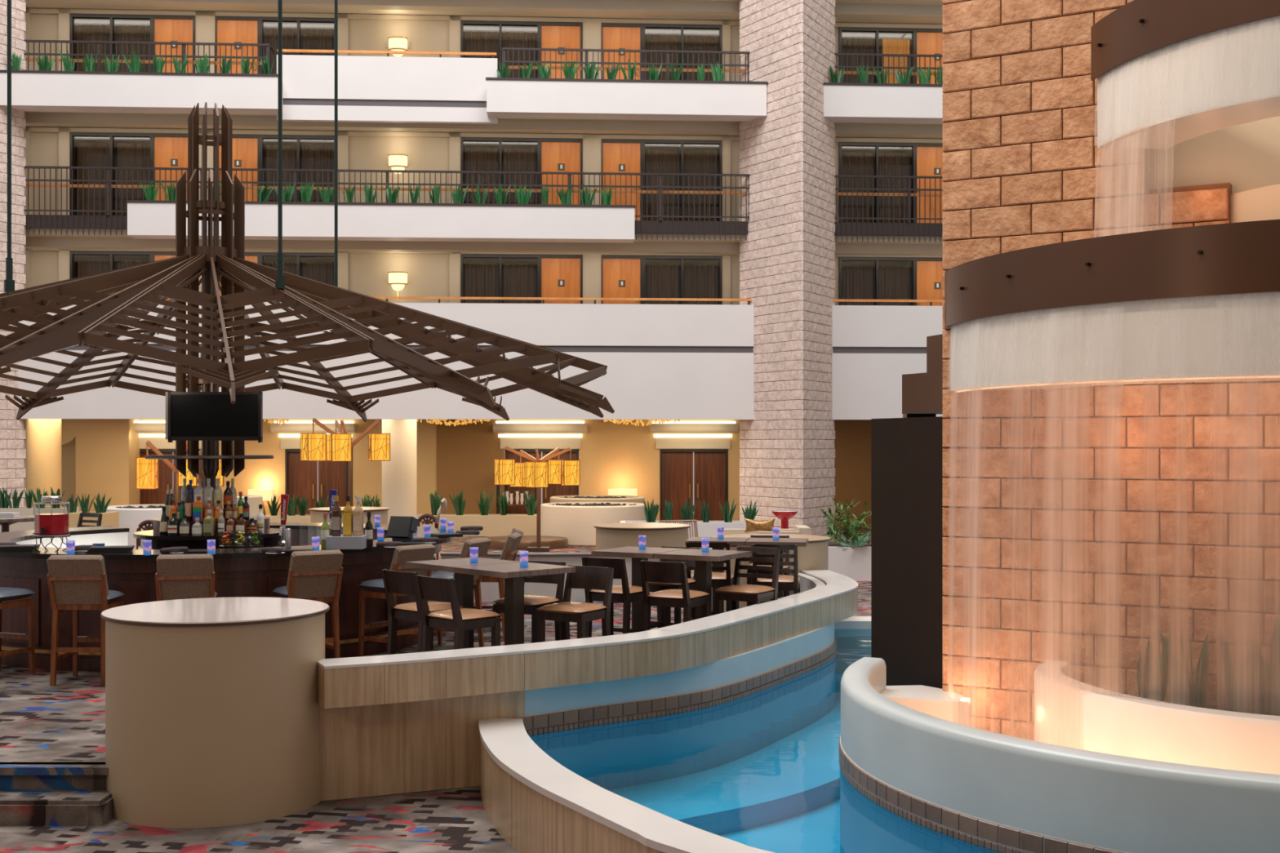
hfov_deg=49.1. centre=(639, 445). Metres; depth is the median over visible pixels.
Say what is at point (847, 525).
palm
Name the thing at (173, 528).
bottle
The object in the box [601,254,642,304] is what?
door
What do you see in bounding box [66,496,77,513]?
snake plant
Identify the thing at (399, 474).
column
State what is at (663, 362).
parapet
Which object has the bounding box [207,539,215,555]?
candle holder
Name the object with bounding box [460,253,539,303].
window
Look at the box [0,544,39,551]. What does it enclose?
folder
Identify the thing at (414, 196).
snake plant
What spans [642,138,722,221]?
window
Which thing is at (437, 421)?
ceiling fixture
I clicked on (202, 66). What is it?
snake plant
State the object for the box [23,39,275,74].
railing
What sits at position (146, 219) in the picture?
parapet
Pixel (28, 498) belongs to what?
snake plant
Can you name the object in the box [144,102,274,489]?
mast
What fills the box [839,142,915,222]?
window
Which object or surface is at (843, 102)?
planter box
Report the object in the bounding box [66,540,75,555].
candle holder
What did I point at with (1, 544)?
rolled napkin
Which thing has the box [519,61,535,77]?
snake plant
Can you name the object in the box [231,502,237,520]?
bottle
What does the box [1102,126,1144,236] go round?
waterfall
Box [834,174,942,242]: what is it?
railing
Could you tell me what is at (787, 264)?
pillar
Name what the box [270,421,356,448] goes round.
light
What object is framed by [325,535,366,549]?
caddy
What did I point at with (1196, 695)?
snake plant
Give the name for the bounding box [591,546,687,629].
dining table
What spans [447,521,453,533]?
candle holder
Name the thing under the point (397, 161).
wall sconce
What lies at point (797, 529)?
sofa
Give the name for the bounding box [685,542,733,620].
dining chair
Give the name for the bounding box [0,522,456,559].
countertop
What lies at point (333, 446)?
lantern stand
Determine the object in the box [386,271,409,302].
wall sconce
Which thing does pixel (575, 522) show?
round planter
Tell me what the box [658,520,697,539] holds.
wicker chair
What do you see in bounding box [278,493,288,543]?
tap
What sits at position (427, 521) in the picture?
carved chair
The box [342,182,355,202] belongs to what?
snake plant
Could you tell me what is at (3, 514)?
paper stack
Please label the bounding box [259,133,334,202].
window
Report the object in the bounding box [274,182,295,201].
snake plant
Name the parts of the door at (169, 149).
number plate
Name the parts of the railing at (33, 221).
post, post, post, wood handrail, rail, rail, rail, post, post, post, post, post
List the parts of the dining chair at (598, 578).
leg, leg, seat, leg, backrest, leg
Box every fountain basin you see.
[839,657,1279,852]
[1034,660,1279,774]
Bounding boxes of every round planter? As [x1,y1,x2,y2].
[106,504,181,549]
[236,495,262,516]
[540,502,645,545]
[550,495,644,503]
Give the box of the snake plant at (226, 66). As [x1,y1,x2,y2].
[220,54,231,73]
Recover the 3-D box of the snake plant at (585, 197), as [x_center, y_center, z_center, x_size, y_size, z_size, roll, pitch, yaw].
[-1.122,-5.272,29.611,0.389,0.484,0.254,0,0,-38]
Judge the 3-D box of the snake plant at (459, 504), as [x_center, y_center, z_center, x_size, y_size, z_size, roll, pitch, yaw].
[-4.751,1.500,36.353,0.428,0.700,0.403,0,0,-12]
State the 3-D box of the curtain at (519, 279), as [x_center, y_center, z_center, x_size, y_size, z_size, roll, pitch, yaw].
[-2.741,-3.205,31.939,0.752,1.870,0.106,0,0,-3]
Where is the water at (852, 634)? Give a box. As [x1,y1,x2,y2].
[834,616,871,673]
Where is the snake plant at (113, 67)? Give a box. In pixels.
[102,53,119,71]
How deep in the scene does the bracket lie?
10.52 m
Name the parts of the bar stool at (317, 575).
seat, leg, backrest, rail, rail, leg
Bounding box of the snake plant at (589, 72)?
[582,61,599,79]
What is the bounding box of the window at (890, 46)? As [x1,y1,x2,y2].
[839,26,915,84]
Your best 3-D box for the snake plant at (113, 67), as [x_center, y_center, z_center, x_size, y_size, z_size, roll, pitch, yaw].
[-11.015,-7.908,29.031,0.379,0.476,0.220,0,0,11]
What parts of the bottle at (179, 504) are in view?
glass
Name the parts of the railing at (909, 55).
wood handrail, rail, rail, post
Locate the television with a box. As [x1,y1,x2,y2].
[165,391,262,442]
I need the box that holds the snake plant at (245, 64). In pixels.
[240,55,255,73]
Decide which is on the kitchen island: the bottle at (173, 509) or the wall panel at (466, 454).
the bottle at (173, 509)
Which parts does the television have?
trim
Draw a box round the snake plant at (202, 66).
[194,53,210,72]
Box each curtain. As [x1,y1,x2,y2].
[76,24,110,71]
[77,142,110,215]
[77,260,110,277]
[116,24,150,71]
[117,142,150,215]
[117,260,150,268]
[265,27,297,74]
[265,261,297,302]
[266,144,297,201]
[302,27,333,55]
[302,145,333,202]
[302,262,333,285]
[465,31,497,59]
[465,146,497,204]
[465,262,497,303]
[503,31,536,77]
[503,147,536,204]
[503,263,536,303]
[645,34,679,79]
[645,149,679,220]
[645,264,679,304]
[684,34,717,80]
[684,149,717,221]
[684,264,717,304]
[841,37,872,83]
[841,151,873,222]
[841,266,872,305]
[878,151,909,222]
[878,266,909,306]
[882,38,909,83]
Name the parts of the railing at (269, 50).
post, wood handrail, rail, rail, post, post, return rail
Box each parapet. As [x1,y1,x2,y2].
[17,295,754,419]
[125,200,635,243]
[276,48,497,124]
[831,298,944,419]
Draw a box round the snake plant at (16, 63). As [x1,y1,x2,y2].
[5,52,22,70]
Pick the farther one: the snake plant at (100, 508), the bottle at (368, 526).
the snake plant at (100, 508)
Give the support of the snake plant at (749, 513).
on the wall at (709, 529)
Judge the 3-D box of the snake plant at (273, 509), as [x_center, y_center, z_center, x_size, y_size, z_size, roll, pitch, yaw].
[-9.547,1.568,36.573,0.281,0.605,0.405,0,0,20]
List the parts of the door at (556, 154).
number plate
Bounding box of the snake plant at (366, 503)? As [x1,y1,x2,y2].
[354,493,374,506]
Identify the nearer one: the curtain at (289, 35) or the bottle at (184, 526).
the bottle at (184, 526)
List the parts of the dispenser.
lid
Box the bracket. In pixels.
[902,413,936,417]
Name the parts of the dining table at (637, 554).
post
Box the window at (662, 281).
[642,254,722,304]
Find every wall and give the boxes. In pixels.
[0,506,79,532]
[25,8,942,305]
[25,418,740,520]
[67,511,119,528]
[264,514,536,536]
[317,552,857,800]
[619,520,746,549]
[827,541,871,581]
[942,0,1279,741]
[1147,115,1279,194]
[1230,183,1279,222]
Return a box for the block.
[880,684,969,726]
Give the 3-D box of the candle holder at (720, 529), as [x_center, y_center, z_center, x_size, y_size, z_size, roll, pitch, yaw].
[0.858,0.935,14.894,0.072,0.130,0.072,0,0,40]
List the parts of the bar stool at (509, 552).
rail, leg, rail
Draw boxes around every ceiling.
[25,0,943,24]
[25,111,942,138]
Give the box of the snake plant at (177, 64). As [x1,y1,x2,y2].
[173,53,186,72]
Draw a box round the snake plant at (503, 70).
[496,59,511,77]
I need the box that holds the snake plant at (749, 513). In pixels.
[741,499,759,519]
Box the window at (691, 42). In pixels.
[642,22,722,80]
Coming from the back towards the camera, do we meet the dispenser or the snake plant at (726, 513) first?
the snake plant at (726, 513)
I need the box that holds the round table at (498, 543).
[486,535,568,550]
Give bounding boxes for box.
[0,69,283,115]
[92,543,104,546]
[485,77,767,120]
[822,82,943,124]
[902,371,945,414]
[926,333,945,372]
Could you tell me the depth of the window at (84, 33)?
31.38 m
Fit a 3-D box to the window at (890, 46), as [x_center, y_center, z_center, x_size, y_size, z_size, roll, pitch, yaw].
[5.456,-8.540,32.334,1.769,2.140,0.275,0,0,-3]
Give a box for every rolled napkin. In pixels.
[0,542,17,545]
[75,545,96,551]
[160,546,188,553]
[261,546,284,554]
[376,541,403,547]
[413,537,439,543]
[455,530,479,535]
[460,525,483,531]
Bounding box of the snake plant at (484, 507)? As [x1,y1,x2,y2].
[476,490,493,515]
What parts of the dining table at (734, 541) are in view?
post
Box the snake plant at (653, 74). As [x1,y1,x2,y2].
[648,62,662,79]
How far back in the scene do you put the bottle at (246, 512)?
14.72 m
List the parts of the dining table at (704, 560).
post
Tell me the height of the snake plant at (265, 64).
0.487 m
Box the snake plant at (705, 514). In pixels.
[698,499,711,522]
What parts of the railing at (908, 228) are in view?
rail, rail, wood handrail, rail, post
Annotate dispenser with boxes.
[33,496,69,536]
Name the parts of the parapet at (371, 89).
wood handrail, panel, panel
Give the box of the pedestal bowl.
[771,510,797,528]
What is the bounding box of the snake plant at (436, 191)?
[428,183,439,203]
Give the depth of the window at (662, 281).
32.13 m
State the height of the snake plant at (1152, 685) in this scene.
0.490 m
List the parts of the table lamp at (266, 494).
lamp shade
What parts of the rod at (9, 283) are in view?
rod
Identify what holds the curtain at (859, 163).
hanging from the window at (851, 163)
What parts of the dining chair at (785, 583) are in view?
leg, rail, seat, leg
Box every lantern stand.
[136,440,223,506]
[300,417,390,506]
[493,445,580,551]
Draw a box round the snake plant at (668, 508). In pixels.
[662,499,672,522]
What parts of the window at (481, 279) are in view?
pane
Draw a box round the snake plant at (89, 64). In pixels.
[80,51,97,71]
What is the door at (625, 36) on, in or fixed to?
in the wall at (45, 146)
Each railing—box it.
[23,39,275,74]
[23,165,750,240]
[502,47,751,80]
[834,53,942,84]
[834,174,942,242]
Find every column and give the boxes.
[26,418,61,506]
[382,419,417,524]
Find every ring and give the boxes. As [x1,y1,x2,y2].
[944,219,1279,392]
[1090,0,1279,148]
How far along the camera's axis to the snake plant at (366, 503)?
36.48 m
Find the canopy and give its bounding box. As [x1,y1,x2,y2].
[0,245,614,422]
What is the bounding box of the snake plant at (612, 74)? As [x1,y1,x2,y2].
[605,62,619,79]
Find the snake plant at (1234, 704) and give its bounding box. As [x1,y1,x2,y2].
[1219,631,1256,713]
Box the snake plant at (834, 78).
[829,64,844,82]
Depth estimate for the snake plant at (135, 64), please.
29.00 m
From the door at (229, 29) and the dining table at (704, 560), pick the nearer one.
the dining table at (704, 560)
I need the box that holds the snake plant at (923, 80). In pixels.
[916,66,932,84]
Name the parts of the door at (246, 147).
number plate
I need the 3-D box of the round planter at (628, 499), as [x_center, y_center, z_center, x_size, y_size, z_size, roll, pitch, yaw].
[-1.115,1.845,36.600,2.480,1.010,2.480,0,0,0]
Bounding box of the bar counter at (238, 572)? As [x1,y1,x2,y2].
[0,522,456,671]
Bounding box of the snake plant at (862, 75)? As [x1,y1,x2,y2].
[855,63,868,83]
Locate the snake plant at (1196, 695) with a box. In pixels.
[1156,627,1208,708]
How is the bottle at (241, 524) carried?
on the kitchen island
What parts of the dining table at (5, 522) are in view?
post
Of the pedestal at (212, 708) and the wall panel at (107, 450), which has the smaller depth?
the pedestal at (212, 708)
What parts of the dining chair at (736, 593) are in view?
leg, leg, seat, leg, rail, leg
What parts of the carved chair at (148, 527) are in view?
leg, frame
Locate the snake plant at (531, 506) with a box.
[524,490,536,515]
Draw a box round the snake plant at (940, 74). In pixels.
[933,66,942,84]
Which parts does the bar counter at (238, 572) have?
panel, panel, panel, panel, foot rail, panel, panel, panel, panel, panel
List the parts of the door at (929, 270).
number plate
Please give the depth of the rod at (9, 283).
13.90 m
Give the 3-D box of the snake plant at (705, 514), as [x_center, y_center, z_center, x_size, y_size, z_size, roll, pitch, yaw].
[1.296,1.312,27.943,0.182,0.516,0.315,0,0,-13]
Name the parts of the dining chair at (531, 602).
leg, seat, leg, backrest, leg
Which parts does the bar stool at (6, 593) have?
leg, foot plate, rail, seat, leg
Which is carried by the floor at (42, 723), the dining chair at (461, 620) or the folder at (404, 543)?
the dining chair at (461, 620)
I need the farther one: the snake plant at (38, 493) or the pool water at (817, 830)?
the snake plant at (38, 493)
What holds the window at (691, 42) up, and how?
in the wall at (45, 146)
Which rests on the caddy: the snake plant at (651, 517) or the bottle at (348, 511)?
the bottle at (348, 511)
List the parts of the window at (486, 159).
pane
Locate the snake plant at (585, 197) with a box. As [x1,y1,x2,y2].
[579,184,597,204]
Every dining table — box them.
[0,515,35,532]
[405,557,519,648]
[453,562,575,645]
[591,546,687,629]
[653,548,751,619]
[685,537,749,611]
[745,537,808,599]
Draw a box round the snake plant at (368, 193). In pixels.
[363,182,377,202]
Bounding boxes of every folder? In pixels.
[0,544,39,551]
[85,545,134,553]
[177,549,216,553]
[282,548,313,551]
[402,542,426,545]
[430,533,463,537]
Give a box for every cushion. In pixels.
[46,555,109,596]
[155,554,213,583]
[286,549,343,591]
[389,543,435,572]
[453,537,491,577]
[511,528,523,543]
[744,518,775,533]
[757,531,799,534]
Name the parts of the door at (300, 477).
handle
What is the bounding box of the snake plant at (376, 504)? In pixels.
[365,493,380,506]
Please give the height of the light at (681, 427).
0.770 m
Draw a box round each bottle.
[159,506,168,536]
[164,489,169,520]
[167,513,179,536]
[168,488,175,519]
[169,502,177,519]
[177,502,181,519]
[179,501,185,521]
[179,515,190,536]
[181,478,186,506]
[185,484,191,521]
[189,480,194,508]
[191,517,202,536]
[192,496,204,521]
[194,479,204,502]
[203,509,215,536]
[204,478,213,507]
[204,497,214,518]
[213,478,222,508]
[213,500,223,521]
[217,509,224,535]
[223,480,232,508]
[225,501,231,520]
[226,513,235,535]
[230,478,236,506]
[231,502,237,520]
[235,513,246,535]
[237,491,244,519]
[242,496,249,519]
[246,518,257,534]
[257,504,264,533]
[320,512,329,548]
[331,495,342,536]
[342,495,353,536]
[352,496,363,536]
[364,511,373,547]
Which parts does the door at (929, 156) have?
number plate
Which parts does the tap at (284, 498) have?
spout, handle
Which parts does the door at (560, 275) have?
number plate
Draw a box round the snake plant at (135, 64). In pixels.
[121,49,145,71]
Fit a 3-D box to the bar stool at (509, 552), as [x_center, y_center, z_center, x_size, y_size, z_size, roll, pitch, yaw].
[-1.581,1.493,14.839,0.612,1.118,0.490,0,0,4]
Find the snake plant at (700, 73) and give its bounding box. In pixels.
[697,62,704,80]
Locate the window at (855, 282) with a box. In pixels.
[839,256,915,306]
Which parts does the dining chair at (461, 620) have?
leg, backrest, leg, seat, leg, leg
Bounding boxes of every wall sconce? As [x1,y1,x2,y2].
[386,35,409,56]
[386,153,409,173]
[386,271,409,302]
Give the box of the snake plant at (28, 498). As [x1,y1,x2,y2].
[24,488,35,508]
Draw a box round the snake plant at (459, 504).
[448,489,465,515]
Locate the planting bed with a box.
[1166,702,1259,714]
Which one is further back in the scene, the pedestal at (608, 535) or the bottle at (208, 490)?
the pedestal at (608, 535)
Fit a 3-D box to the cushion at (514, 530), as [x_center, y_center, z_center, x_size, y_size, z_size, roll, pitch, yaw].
[-1.424,1.127,15.610,0.214,0.387,0.460,0,0,-10]
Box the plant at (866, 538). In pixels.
[835,533,870,548]
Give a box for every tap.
[40,527,46,534]
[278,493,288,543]
[328,489,337,535]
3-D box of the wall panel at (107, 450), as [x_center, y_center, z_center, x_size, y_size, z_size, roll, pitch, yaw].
[-14.947,0.805,38.237,2.241,3.090,1.000,0,0,-3]
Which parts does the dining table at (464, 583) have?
post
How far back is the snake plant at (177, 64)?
29.10 m
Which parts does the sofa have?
backrest, arm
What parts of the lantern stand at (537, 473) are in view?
lamp shade, lantern frame, lantern frame, lamp shade, arm, arm, lamp shade, lantern frame, arm, arm, lamp shade, arm, lantern frame, lamp shade, lantern frame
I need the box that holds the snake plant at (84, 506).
[76,493,94,512]
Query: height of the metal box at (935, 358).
0.320 m
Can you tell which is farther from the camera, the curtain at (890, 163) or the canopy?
the curtain at (890, 163)
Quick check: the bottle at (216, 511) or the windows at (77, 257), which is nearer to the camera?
the bottle at (216, 511)
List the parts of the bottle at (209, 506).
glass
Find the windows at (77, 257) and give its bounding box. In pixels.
[74,24,911,306]
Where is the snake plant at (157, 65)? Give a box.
[152,54,167,72]
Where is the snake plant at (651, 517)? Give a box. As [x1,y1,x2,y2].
[643,498,660,522]
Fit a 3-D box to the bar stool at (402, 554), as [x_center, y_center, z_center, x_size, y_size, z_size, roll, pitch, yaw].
[-2.302,1.493,13.255,0.612,1.118,0.490,0,0,38]
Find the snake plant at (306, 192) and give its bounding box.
[298,182,314,201]
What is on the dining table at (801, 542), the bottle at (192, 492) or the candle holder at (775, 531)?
the candle holder at (775, 531)
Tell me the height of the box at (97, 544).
0.040 m
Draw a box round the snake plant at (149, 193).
[140,181,158,199]
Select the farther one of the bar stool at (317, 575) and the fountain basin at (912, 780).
the bar stool at (317, 575)
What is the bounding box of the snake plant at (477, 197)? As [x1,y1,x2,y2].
[471,182,487,203]
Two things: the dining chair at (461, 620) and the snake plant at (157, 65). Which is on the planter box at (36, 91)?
the snake plant at (157, 65)
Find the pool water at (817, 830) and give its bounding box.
[719,799,839,852]
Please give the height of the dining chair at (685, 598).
1.035 m
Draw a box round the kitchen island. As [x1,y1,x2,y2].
[133,506,284,549]
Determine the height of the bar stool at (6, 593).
1.118 m
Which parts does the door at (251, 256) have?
frame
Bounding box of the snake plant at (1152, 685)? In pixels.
[1136,633,1171,702]
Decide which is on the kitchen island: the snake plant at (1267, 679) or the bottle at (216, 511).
the bottle at (216, 511)
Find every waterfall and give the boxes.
[951,373,1257,745]
[952,293,1235,387]
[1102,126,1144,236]
[1104,18,1268,140]
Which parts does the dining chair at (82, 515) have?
leg, rail, leg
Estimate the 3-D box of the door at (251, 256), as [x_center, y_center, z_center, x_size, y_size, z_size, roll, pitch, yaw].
[-9.017,-3.260,31.406,0.986,2.140,0.130,0,0,-3]
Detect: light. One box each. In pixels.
[133,420,201,448]
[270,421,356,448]
[493,421,586,448]
[648,421,738,448]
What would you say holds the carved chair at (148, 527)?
on the floor at (450, 820)
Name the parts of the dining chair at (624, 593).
leg, backrest, leg, seat, leg, leg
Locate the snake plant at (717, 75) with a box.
[711,62,724,80]
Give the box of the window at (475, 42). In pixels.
[460,19,539,78]
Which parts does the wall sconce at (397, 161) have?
lamp shade, lamp shade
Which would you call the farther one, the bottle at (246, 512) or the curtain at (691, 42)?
the curtain at (691, 42)
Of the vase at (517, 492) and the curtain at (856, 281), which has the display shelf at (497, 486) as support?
the vase at (517, 492)
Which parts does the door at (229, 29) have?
number plate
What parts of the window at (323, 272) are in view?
frame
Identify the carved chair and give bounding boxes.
[136,520,153,549]
[417,513,438,571]
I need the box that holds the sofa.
[724,524,810,534]
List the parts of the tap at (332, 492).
handle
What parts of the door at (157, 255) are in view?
frame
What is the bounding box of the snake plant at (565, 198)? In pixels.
[555,182,573,204]
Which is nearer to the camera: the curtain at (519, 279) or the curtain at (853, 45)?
the curtain at (519, 279)
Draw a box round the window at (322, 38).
[259,16,334,74]
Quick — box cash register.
[386,515,422,542]
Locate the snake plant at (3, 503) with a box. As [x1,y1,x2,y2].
[0,488,11,508]
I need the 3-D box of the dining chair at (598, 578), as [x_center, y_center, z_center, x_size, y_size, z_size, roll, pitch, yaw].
[-0.529,1.534,11.536,0.450,1.035,0.544,0,0,30]
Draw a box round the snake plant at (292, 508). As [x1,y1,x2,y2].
[287,495,299,515]
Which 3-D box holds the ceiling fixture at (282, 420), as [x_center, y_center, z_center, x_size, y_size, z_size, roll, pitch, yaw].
[-8.539,-0.594,32.902,0.551,0.274,1.310,0,0,-3]
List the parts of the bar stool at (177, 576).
leg, rail, backrest, leg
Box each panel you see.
[61,418,139,511]
[436,419,871,527]
[871,416,945,688]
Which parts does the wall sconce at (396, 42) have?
lamp shade, lamp shade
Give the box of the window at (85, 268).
[69,250,152,279]
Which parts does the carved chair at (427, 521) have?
frame, leg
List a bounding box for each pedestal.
[100,596,329,828]
[308,506,389,524]
[593,522,690,550]
[712,533,831,611]
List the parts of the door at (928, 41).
number plate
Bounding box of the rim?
[478,718,773,852]
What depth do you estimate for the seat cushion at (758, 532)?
21.98 m
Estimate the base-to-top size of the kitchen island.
1.380 m
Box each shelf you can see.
[144,454,274,459]
[496,484,536,514]
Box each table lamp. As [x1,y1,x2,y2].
[248,489,274,515]
[608,488,636,496]
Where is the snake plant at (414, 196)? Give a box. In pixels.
[408,183,420,203]
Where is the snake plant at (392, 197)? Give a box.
[386,183,400,202]
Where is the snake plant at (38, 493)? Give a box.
[30,487,49,508]
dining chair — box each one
[76,512,102,527]
[382,568,462,654]
[415,574,501,652]
[492,560,565,643]
[537,565,613,642]
[582,556,643,638]
[640,560,709,631]
[648,546,702,628]
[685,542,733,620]
[714,546,780,614]
[746,535,789,606]
[752,543,799,603]
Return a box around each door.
[139,448,204,504]
[152,14,195,72]
[152,133,187,200]
[152,251,175,300]
[215,15,259,73]
[218,133,259,201]
[218,252,259,295]
[284,448,348,514]
[504,448,578,514]
[539,21,582,78]
[539,137,582,204]
[539,253,582,303]
[601,22,642,79]
[601,138,642,220]
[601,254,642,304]
[659,448,728,520]
[915,27,942,84]
[915,142,943,222]
[915,257,944,306]
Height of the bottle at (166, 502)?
0.321 m
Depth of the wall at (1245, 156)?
8.85 m
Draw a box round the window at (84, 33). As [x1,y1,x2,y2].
[69,13,152,71]
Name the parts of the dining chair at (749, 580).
leg, leg, seat, backrest, leg, leg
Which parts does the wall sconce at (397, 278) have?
lamp shade, lamp shade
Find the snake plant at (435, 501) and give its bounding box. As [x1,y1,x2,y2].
[429,490,441,515]
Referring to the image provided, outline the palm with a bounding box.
[816,497,871,546]
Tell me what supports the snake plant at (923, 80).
on the planter box at (843, 102)
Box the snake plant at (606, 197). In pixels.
[600,183,613,204]
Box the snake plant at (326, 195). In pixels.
[316,182,334,202]
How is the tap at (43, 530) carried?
on the dispenser
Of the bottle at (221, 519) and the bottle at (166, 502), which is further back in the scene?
the bottle at (166, 502)
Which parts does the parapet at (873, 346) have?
panel, panel, wood handrail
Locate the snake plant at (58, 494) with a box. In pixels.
[46,486,65,508]
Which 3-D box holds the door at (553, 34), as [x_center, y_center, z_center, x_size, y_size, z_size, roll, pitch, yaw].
[-1.788,-8.540,31.828,0.967,2.140,0.130,0,0,-3]
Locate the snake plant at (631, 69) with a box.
[619,58,636,79]
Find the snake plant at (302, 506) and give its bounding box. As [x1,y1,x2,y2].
[296,493,309,515]
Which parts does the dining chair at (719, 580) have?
leg, rail, seat, leg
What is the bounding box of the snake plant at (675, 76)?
[667,59,684,79]
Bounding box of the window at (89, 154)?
[69,131,152,215]
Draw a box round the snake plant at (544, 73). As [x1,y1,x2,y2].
[534,59,552,78]
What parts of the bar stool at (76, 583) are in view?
leg, leg, rail, backrest, rail, foot plate, leg, rail, seat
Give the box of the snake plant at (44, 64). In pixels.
[35,53,53,70]
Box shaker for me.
[284,528,291,549]
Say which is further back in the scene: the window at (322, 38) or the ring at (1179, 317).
the window at (322, 38)
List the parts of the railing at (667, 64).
post, post, wood handrail, rail, rail, post, post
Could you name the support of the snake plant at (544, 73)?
on the planter box at (506, 97)
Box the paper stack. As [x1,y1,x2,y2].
[0,511,20,517]
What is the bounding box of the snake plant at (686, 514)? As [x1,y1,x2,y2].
[680,497,697,522]
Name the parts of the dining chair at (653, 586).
leg, seat, leg, backrest, leg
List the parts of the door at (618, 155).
number plate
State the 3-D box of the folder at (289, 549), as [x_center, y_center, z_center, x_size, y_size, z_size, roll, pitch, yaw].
[-3.182,0.966,12.850,0.360,0.014,0.200,0,0,-12]
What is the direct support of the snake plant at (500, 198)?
on the parapet at (146, 219)
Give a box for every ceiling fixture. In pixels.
[264,418,288,426]
[417,419,490,426]
[604,419,679,426]
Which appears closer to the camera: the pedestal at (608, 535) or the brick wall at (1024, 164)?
the brick wall at (1024, 164)
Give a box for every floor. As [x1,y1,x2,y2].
[0,513,871,852]
[0,600,683,826]
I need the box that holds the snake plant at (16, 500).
[2,486,24,508]
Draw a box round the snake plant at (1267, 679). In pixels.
[1253,615,1279,715]
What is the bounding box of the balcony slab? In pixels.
[25,227,945,256]
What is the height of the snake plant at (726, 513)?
0.515 m
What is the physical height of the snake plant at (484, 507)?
0.687 m
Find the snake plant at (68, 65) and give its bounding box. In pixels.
[59,50,75,71]
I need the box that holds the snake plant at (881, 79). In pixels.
[873,66,888,83]
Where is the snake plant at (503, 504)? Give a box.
[497,489,508,515]
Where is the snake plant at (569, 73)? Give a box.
[561,60,581,78]
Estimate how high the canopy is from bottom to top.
1.779 m
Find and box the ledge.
[608,673,843,835]
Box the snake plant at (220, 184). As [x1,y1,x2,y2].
[207,180,221,200]
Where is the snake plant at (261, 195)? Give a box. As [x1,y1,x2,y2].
[257,181,274,201]
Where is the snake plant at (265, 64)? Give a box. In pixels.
[260,55,274,74]
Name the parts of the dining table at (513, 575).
post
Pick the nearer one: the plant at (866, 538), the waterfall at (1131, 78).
the waterfall at (1131, 78)
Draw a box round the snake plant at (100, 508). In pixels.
[93,493,111,513]
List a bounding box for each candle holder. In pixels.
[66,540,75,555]
[142,540,151,555]
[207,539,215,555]
[311,537,319,551]
[374,515,380,525]
[377,527,384,540]
[423,525,431,537]
[440,518,446,529]
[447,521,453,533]
[469,546,478,563]
[520,551,528,567]
[638,535,645,549]
[701,537,709,551]
[717,526,724,539]
[772,527,779,540]
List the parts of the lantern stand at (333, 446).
lamp shade, lantern frame, arm, lamp shade, arm, lantern frame, lamp shade, arm, arm, lamp shade, lantern frame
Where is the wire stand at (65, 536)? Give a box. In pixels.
[32,532,70,551]
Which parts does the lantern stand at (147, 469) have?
lantern frame, lamp shade, arm, arm, lantern frame, lamp shade, lamp shade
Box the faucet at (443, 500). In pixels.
[435,497,446,524]
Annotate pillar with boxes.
[0,0,26,506]
[739,0,835,541]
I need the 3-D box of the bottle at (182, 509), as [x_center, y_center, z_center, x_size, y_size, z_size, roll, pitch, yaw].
[-4.762,0.686,14.576,0.066,0.207,0.067,0,0,0]
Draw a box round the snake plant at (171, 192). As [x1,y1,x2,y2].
[159,179,176,200]
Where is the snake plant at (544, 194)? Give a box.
[541,184,549,204]
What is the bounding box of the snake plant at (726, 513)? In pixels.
[718,499,736,522]
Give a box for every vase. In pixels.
[505,491,509,504]
[509,493,513,504]
[515,491,519,504]
[520,493,524,504]
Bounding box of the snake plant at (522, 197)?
[513,182,532,204]
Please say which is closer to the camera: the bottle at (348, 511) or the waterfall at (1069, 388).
the waterfall at (1069, 388)
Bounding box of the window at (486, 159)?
[460,137,539,204]
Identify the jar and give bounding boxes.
[218,529,235,550]
[233,529,248,550]
[247,529,263,550]
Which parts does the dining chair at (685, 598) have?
leg, backrest, leg, seat, leg, leg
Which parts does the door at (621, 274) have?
number plate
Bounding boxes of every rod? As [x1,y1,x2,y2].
[4,0,14,292]
[275,0,284,288]
[334,0,337,286]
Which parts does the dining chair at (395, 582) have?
leg, backrest, leg, seat, leg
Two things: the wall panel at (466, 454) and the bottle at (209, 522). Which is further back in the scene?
the wall panel at (466, 454)
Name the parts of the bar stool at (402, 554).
leg, seat, rail, foot plate, leg, rail, rail, backrest, leg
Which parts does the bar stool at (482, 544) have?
leg, seat, rail, backrest, leg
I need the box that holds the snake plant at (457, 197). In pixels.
[449,184,468,203]
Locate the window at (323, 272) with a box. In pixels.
[259,252,334,302]
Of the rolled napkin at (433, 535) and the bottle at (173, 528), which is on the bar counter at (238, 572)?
the rolled napkin at (433, 535)
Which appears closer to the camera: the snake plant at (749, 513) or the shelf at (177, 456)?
the shelf at (177, 456)
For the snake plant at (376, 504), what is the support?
on the wall at (493, 525)
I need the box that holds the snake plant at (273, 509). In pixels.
[266,493,280,515]
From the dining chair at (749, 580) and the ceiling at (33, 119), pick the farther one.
the ceiling at (33, 119)
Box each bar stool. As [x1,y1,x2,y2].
[0,586,35,674]
[46,555,124,685]
[155,554,217,601]
[272,549,343,658]
[358,543,435,657]
[417,537,491,647]
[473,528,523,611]
[480,532,522,641]
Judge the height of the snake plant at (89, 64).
0.469 m
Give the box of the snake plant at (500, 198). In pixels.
[491,184,510,204]
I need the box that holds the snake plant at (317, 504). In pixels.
[315,495,328,507]
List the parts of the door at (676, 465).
handle, handle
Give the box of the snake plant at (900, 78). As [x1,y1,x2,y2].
[894,64,915,83]
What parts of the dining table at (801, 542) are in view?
post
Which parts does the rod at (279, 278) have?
rod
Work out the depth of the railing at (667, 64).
30.03 m
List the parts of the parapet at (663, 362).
panel, panel, wood handrail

